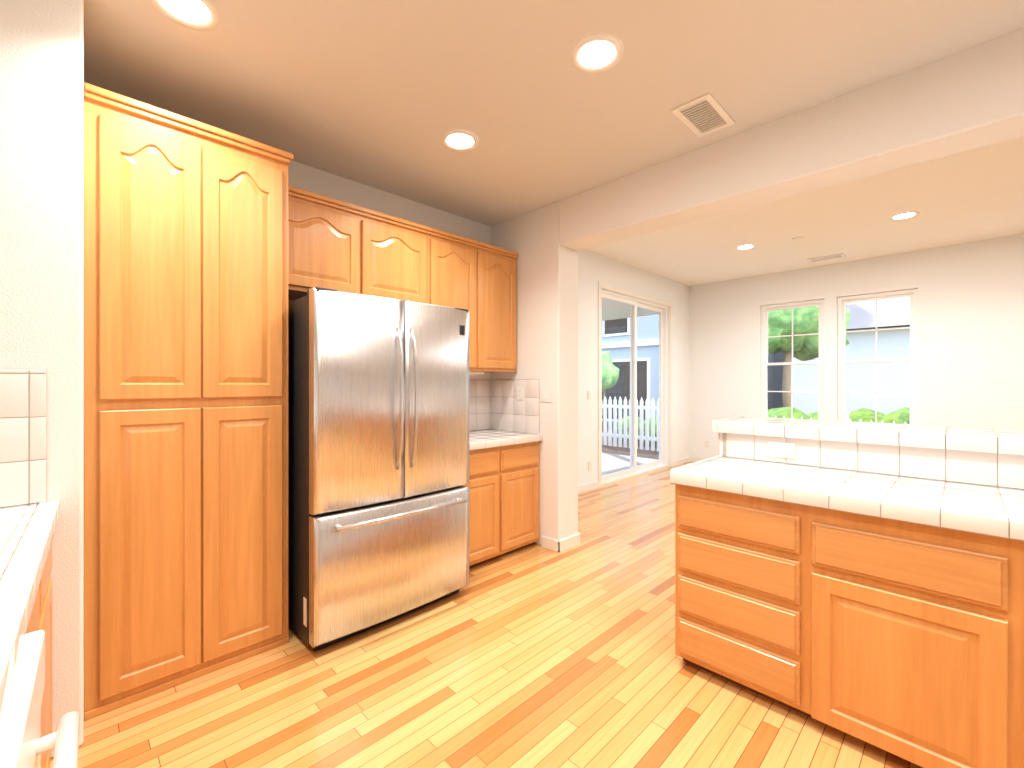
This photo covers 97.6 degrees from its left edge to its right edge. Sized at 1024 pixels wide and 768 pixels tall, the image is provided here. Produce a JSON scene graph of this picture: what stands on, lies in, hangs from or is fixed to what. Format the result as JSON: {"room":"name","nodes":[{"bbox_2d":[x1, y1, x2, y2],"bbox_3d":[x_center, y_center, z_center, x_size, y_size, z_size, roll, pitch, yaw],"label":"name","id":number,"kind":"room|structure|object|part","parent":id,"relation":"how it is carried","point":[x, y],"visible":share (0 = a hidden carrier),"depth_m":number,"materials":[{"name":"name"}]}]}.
{"room":"kitchen","nodes":[
{"label":"kitchen","id":0,"kind":"room"},
{"bbox_2d":[0,0,83,757],"bbox_3d":[-2.304,-0.060,1.531,1.200,2.820,0.800,0,0,-45],"label":"wall","id":1,"kind":"structure","parent":0,"point":[41,184],"depth_m":1.62,"materials":[{"name":"white paint"}]},
{"bbox_2d":[288,161,489,430],"bbox_3d":[-1.620,-0.175,2.985,4.220,3.050,0.300,0,0,-45],"label":"wall","id":2,"kind":"structure","parent":0,"point":[311,179],"depth_m":3.40,"materials":[{"name":"white paint"}]},
{"bbox_2d":[288,189,363,299],"bbox_3d":[-1.287,-0.833,2.841,0.518,0.565,0.366,0,0,-45],"label":"upper cabinet","id":3,"kind":"object","parent":2,"relation":"attached to","point":[336,244],"depth_m":2.73,"materials":[{"name":"brown wood"}]},
{"bbox_2d":[364,209,431,303],"bbox_3d":[-0.919,-0.833,3.206,0.519,0.565,0.366,0,0,-45],"label":"upper cabinet","id":4,"kind":"object","parent":2,"relation":"attached to","point":[397,253],"depth_m":3.08,"materials":[{"name":"brown wood"}]},
{"bbox_2d":[432,229,479,372],"bbox_3d":[-0.568,-0.610,3.555,0.466,1.010,0.366,0,0,-45],"label":"upper cabinet","id":5,"kind":"object","parent":2,"relation":"attached to","point":[455,260],"depth_m":3.47,"materials":[{"name":"brown wood"}]},
{"bbox_2d":[480,245,518,372],"bbox_3d":[-0.238,-0.610,3.883,0.465,1.010,0.366,0,0,-45],"label":"upper cabinet","id":6,"kind":"object","parent":2,"relation":"attached to","point":[498,267],"depth_m":3.75,"materials":[{"name":"brown wood"}]},
{"bbox_2d":[469,379,541,450],"bbox_3d":[-0.306,0.217,3.618,0.936,0.515,0.647,0,0,-45],"label":"countertop","id":7,"kind":"structure","parent":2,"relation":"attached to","point":[496,408],"depth_m":3.95,"materials":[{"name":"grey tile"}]},
{"bbox_2d":[517,386,522,399],"bbox_3d":[0.068,0.080,3.887,0.008,0.117,0.075,0,0,-45],"label":"outlet","id":8,"kind":"object","parent":7,"relation":"attached to","point":[519,392],"visible":1,"depth_m":3.88,"materials":[{"name":"white plastic"}]},
{"bbox_2d":[50,462,920,767],"bbox_3d":[2.334,1.400,2.509,9.160,0.100,7.050,0,0,-45],"label":"floor","id":9,"kind":"structure","parent":0,"point":[534,656],"depth_m":1.95,"materials":[{"name":"brown wood"}]},
{"bbox_2d":[25,543,52,767],"bbox_3d":[-0.665,0.912,0.056,0.792,0.875,3.596,0,0,-45],"label":"base cabinet","id":10,"kind":"object","parent":9,"relation":"on","point":[41,617],"depth_m":1.41,"materials":[{"name":"brown wood"}]},
{"bbox_2d":[0,369,59,719],"bbox_3d":[-0.658,0.212,0.062,0.810,0.525,3.596,0,0,-45],"label":"countertop","id":11,"kind":"structure","parent":10,"relation":"on","point":[27,531],"depth_m":1.51,"materials":[{"name":"grey tile"}]},
{"bbox_2d":[0,630,79,767],"bbox_3d":[-0.965,0.919,0.458,0.761,0.861,0.602,0,0,-45],"label":"oven","id":12,"kind":"object","parent":9,"relation":"on","point":[24,743],"visible":0.94,"depth_m":0.76,"materials":[{"name":"white plastic"}]},
{"bbox_2d":[84,83,293,720],"bbox_3d":[-1.646,0.074,2.288,0.792,2.552,0.646,0,0,-45],"label":"pantry","id":13,"kind":"object","parent":9,"relation":"on","point":[185,399],"visible":1,"depth_m":2.01,"materials":[{"name":"brown wood"}]},
{"bbox_2d":[288,287,468,650],"bbox_3d":[-0.885,0.436,2.802,0.980,1.828,0.936,0,0,-45],"label":"fridge","id":14,"kind":"object","parent":9,"relation":"on","point":[378,459],"visible":0.96,"depth_m":2.41,"materials":[{"name":"grey metal"}]},
{"bbox_2d":[465,442,538,567],"bbox_3d":[-0.308,0.912,3.627,0.926,0.875,0.631,0,0,-45],"label":"base cabinet","id":15,"kind":"object","parent":9,"relation":"on","point":[503,485],"visible":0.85,"depth_m":3.42,"materials":[{"name":"brown wood"}]},
{"bbox_2d":[670,416,1023,767],"bbox_3d":[2.252,0.781,1.423,1.126,1.137,3.225,0,0,-45],"label":"kitchen island","id":16,"kind":"object","parent":9,"relation":"on","point":[903,640],"depth_m":1.71,"materials":[{"name":"brown wood"}]},
{"bbox_2d":[769,441,794,457],"bbox_3d":[1.433,0.350,2.381,0.008,0.078,0.125,0,0,-45],"label":"outlet","id":17,"kind":"object","parent":16,"relation":"attached to","point":[781,449],"visible":1,"depth_m":2.38,"materials":[{"name":"white plastic"}]},
{"bbox_3d":[2.252,0.344,1.423,1.126,0.262,3.225,0,0,-45],"label":"kitchen island top","id":18,"kind":"part","parent":16,"relation":"part of","materials":[{"name":"white tile"}]},
{"bbox_2d":[490,201,577,544],"bbox_3d":[0.091,-0.175,4.072,0.260,3.050,1.070,0,0,-45],"label":"wall","id":19,"kind":"structure","parent":0,"point":[547,309],"depth_m":3.71,"materials":[{"name":"white paint"}]},
{"bbox_2d":[540,388,550,401],"bbox_3d":[0.272,0.090,3.694,0.012,0.117,0.121,0,0,-45],"label":"light switch","id":20,"kind":"object","parent":19,"relation":"attached to","point":[545,394],"visible":1,"depth_m":3.69,"materials":[{"name":"white plastic"}]},
{"bbox_2d":[562,533,579,544],"bbox_3d":[0.204,1.305,4.153,0.013,0.090,1.053,0,0,-45],"label":"baseboard","id":21,"kind":"structure","parent":19,"relation":"attached to","point":[575,539],"depth_m":3.73,"materials":[{"name":"white"}]},
{"bbox_2d":[559,28,1023,250],"bbox_3d":[2.364,-1.407,1.783,0.260,0.585,5.379,0,0,-45],"label":"header","id":22,"kind":"object","parent":19,"relation":"attached to","point":[966,100],"visible":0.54,"depth_m":2.35,"materials":[{"name":"white paint"}]},
{"bbox_2d":[84,0,1023,226],"bbox_3d":[0.581,-1.645,0.591,3.970,0.350,6.800,0,0,-45],"label":"ceiling","id":23,"kind":"structure","parent":0,"point":[384,95],"depth_m":2.11,"materials":[{"name":"white paint"}]},
{"bbox_2d":[150,0,220,30],"bbox_3d":[-1.271,-1.465,1.740,0.234,0.010,0.234,0,0,-45],"label":"recessed light","id":24,"kind":"object","parent":23,"relation":"in","point":[203,15],"visible":1,"depth_m":1.77,"materials":[{"name":"white"}]},
{"bbox_2d":[441,130,479,151],"bbox_3d":[-0.313,-1.465,2.705,0.234,0.010,0.234,0,0,-45],"label":"recessed light","id":25,"kind":"object","parent":23,"relation":"in","point":[460,140],"visible":1,"depth_m":2.70,"materials":[{"name":"white"}]},
{"bbox_2d":[570,34,623,72],"bbox_3d":[0.378,-1.465,1.996,0.234,0.010,0.234,0,0,-45],"label":"recessed light","id":26,"kind":"object","parent":23,"relation":"in","point":[596,53],"visible":1,"depth_m":1.99,"materials":[{"name":"white"}]},
{"bbox_2d":[671,92,734,136],"bbox_3d":[1.051,-1.464,2.453,0.360,0.010,0.200,0,0,-45],"label":"ceiling vent","id":27,"kind":"object","parent":23,"relation":"in","point":[704,114],"visible":1,"depth_m":2.44,"materials":[{"name":"white metal"}]},
{"bbox_2d":[578,250,689,485],"bbox_3d":[1.489,-0.175,6.355,4.940,3.050,0.200,0,0,-45],"label":"wall","id":28,"kind":"structure","parent":0,"point":[594,269],"depth_m":5.92,"materials":[{"name":"white paint"}]},
{"bbox_2d":[578,481,598,492],"bbox_3d":[0.467,1.305,5.191,1.850,0.090,0.013,0,0,-45],"label":"baseboard","id":29,"kind":"structure","parent":28,"relation":"attached to","point":[589,486],"depth_m":5.68,"materials":[{"name":"white"}]},
{"bbox_2d":[587,390,590,399],"bbox_3d":[0.983,0.140,5.700,0.075,0.117,0.012,0,0,-45],"label":"light switch","id":30,"kind":"object","parent":28,"relation":"attached to","point":[588,394],"visible":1,"depth_m":5.69,"materials":[{"name":"white plastic"}]},
{"bbox_2d":[588,461,591,469],"bbox_3d":[0.996,1.040,5.715,0.075,0.117,0.008,0,0,-45],"label":"outlet","id":31,"kind":"object","parent":28,"relation":"attached to","point":[589,465],"visible":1,"depth_m":5.71,"materials":[{"name":"white plastic"}]},
{"bbox_2d":[598,282,672,486],"bbox_3d":[1.820,0.006,6.645,2.114,2.687,0.174,0,0,-45],"label":"sliding door","id":32,"kind":"structure","parent":28,"relation":"in","point":[635,300],"depth_m":6.66,"materials":[{"name":"white plastic"}]},
{"bbox_2d":[673,456,689,465],"bbox_3d":[2.857,1.305,7.564,0.647,0.090,0.013,0,0,-45],"label":"baseboard","id":33,"kind":"structure","parent":28,"relation":"attached to","point":[687,459],"depth_m":7.56,"materials":[{"name":"white"}]},
{"bbox_2d":[586,136,1023,285],"bbox_3d":[3.828,-1.760,3.992,4.950,0.120,7.050,0,0,-45],"label":"ceiling","id":34,"kind":"structure","parent":0,"point":[973,195],"depth_m":4.78,"materials":[{"name":"white paint"}]},
{"bbox_2d":[735,244,755,249],"bbox_3d":[2.893,-1.695,5.551,0.234,0.010,0.234,0,0,-45],"label":"recessed light","id":35,"kind":"object","parent":34,"relation":"in","point":[745,247],"visible":1,"depth_m":5.55,"materials":[{"name":"white"}]},
{"bbox_2d":[793,236,804,239],"bbox_3d":[3.337,-1.695,5.217,0.124,0.010,0.124,0,0,-45],"label":"ceiling detector","id":36,"kind":"object","parent":34,"relation":"attached to","point":[799,238],"visible":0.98,"depth_m":5.21,"materials":[{"name":"white plastic"}]},
{"bbox_2d":[807,253,845,262],"bbox_3d":[4.224,-1.694,6.027,0.200,0.010,0.400,0,0,-45],"label":"ceiling vent","id":37,"kind":"object","parent":34,"relation":"in","point":[829,257],"visible":1,"depth_m":6.02,"materials":[{"name":"white metal"}]},
{"bbox_2d":[889,211,919,219],"bbox_3d":[3.957,-1.695,4.522,0.234,0.010,0.234,0,0,-45],"label":"recessed light","id":38,"kind":"object","parent":34,"relation":"in","point":[905,215],"visible":1,"depth_m":4.51,"materials":[{"name":"white"}]},
{"bbox_2d":[690,234,1023,457],"bbox_3d":[5.478,-0.175,5.559,0.200,3.050,6.950,0,0,-45],"label":"wall","id":39,"kind":"structure","parent":0,"point":[971,334],"depth_m":5.68,"materials":[{"name":"white paint"}]},
{"bbox_2d":[690,456,707,461],"bbox_3d":[5.367,1.305,5.520,0.013,0.090,6.450,0,0,-45],"label":"baseboard","id":40,"kind":"structure","parent":39,"relation":"attached to","point":[692,459],"depth_m":7.73,"materials":[{"name":"white wood"}]},
{"bbox_2d":[761,299,823,419],"bbox_3d":[4.220,-0.310,6.762,0.150,1.834,0.834,0,0,-45],"label":"window","id":41,"kind":"structure","parent":39,"relation":"in","point":[765,364],"depth_m":6.78,"materials":[{"name":"glass"}]},
{"bbox_2d":[838,289,917,424],"bbox_3d":[4.920,-0.310,6.057,0.150,1.834,0.847,0,0,-45],"label":"window","id":42,"kind":"structure","parent":39,"relation":"in","point":[913,347],"depth_m":6.06,"materials":[{"name":"white plastic"}]},
{"label":"outside","id":43,"kind":"structure","parent":0,"visible":0},
{"bbox_2d":[602,422,658,459],"bbox_3d":[0.808,1.600,21.956,48.000,0.200,56.200,0,0,-45],"label":"ground","id":44,"kind":"structure","parent":43,"point":[655,454],"depth_m":10.11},
{"bbox_2d":[602,351,618,399],"bbox_3d":[2.738,0.269,13.082,0.919,2.463,0.896,0,0,-45],"label":"tree","id":45,"kind":"object","parent":44,"relation":"on","point":[610,370],"depth_m":12.75,"materials":[{"name":"green plant"}]},
{"bbox_2d":[602,397,658,450],"bbox_3d":[2.972,0.845,10.364,0.135,1.310,2.530,0,0,-45],"label":"fence","id":46,"kind":"object","parent":44,"relation":"on","point":[605,406],"depth_m":10.56,"materials":[{"name":"white wood"}]},
{"bbox_2d":[602,298,658,474],"bbox_3d":[0.915,-0.005,7.514,4.600,3.010,2.245,0,0,-45],"label":"patio","id":47,"kind":"structure","parent":44,"relation":"on","point":[618,463],"depth_m":8.13,"materials":[{"name":"concrete"}]},
{"bbox_2d":[617,416,656,446],"bbox_3d":[0.308,1.156,9.000,8.036,1.119,4.057,0,0,-45],"label":"shrubs","id":48,"kind":"object","parent":44,"relation":"on","point":[639,429],"depth_m":10.90,"materials":[{"name":"green plant"}]},
{"bbox_2d":[602,314,783,422],"bbox_3d":[7.202,-2.375,20.484,9.800,7.750,9.100,0,0,-45],"label":"house","id":49,"kind":"structure","parent":44,"relation":"on","point":[647,341],"depth_m":16.91,"materials":[{"name":"grey"}]},
{"bbox_2d":[768,306,849,406],"bbox_3d":[6.771,-0.831,11.108,2.279,4.671,2.520,0,0,-45],"label":"tree","id":50,"kind":"object","parent":44,"relation":"on","point":[803,340],"depth_m":10.48,"materials":[{"name":"green plant"}]},
{"bbox_2d":[768,411,906,423],"bbox_3d":[7.393,0.985,5.911,0.135,1.030,9.880,0,0,-45],"label":"fence","id":51,"kind":"object","parent":44,"relation":"on","point":[847,416],"depth_m":7.58,"materials":[{"name":"white wood"}]},
{"bbox_2d":[768,407,909,423],"bbox_3d":[8.293,1.056,6.299,1.434,1.417,10.174,0,0,-45],"label":"hedge","id":52,"kind":"object","parent":44,"relation":"on","point":[858,416],"depth_m":8.18,"materials":[{"name":"green plant"}]},
{"bbox_2d":[793,296,909,414],"bbox_3d":[16.971,-1.275,13.485,9.800,5.550,13.800,0,0,-45],"label":"house","id":53,"kind":"structure","parent":44,"relation":"on","point":[893,303],"depth_m":13.48,"materials":[{"name":"white"}]}
]}

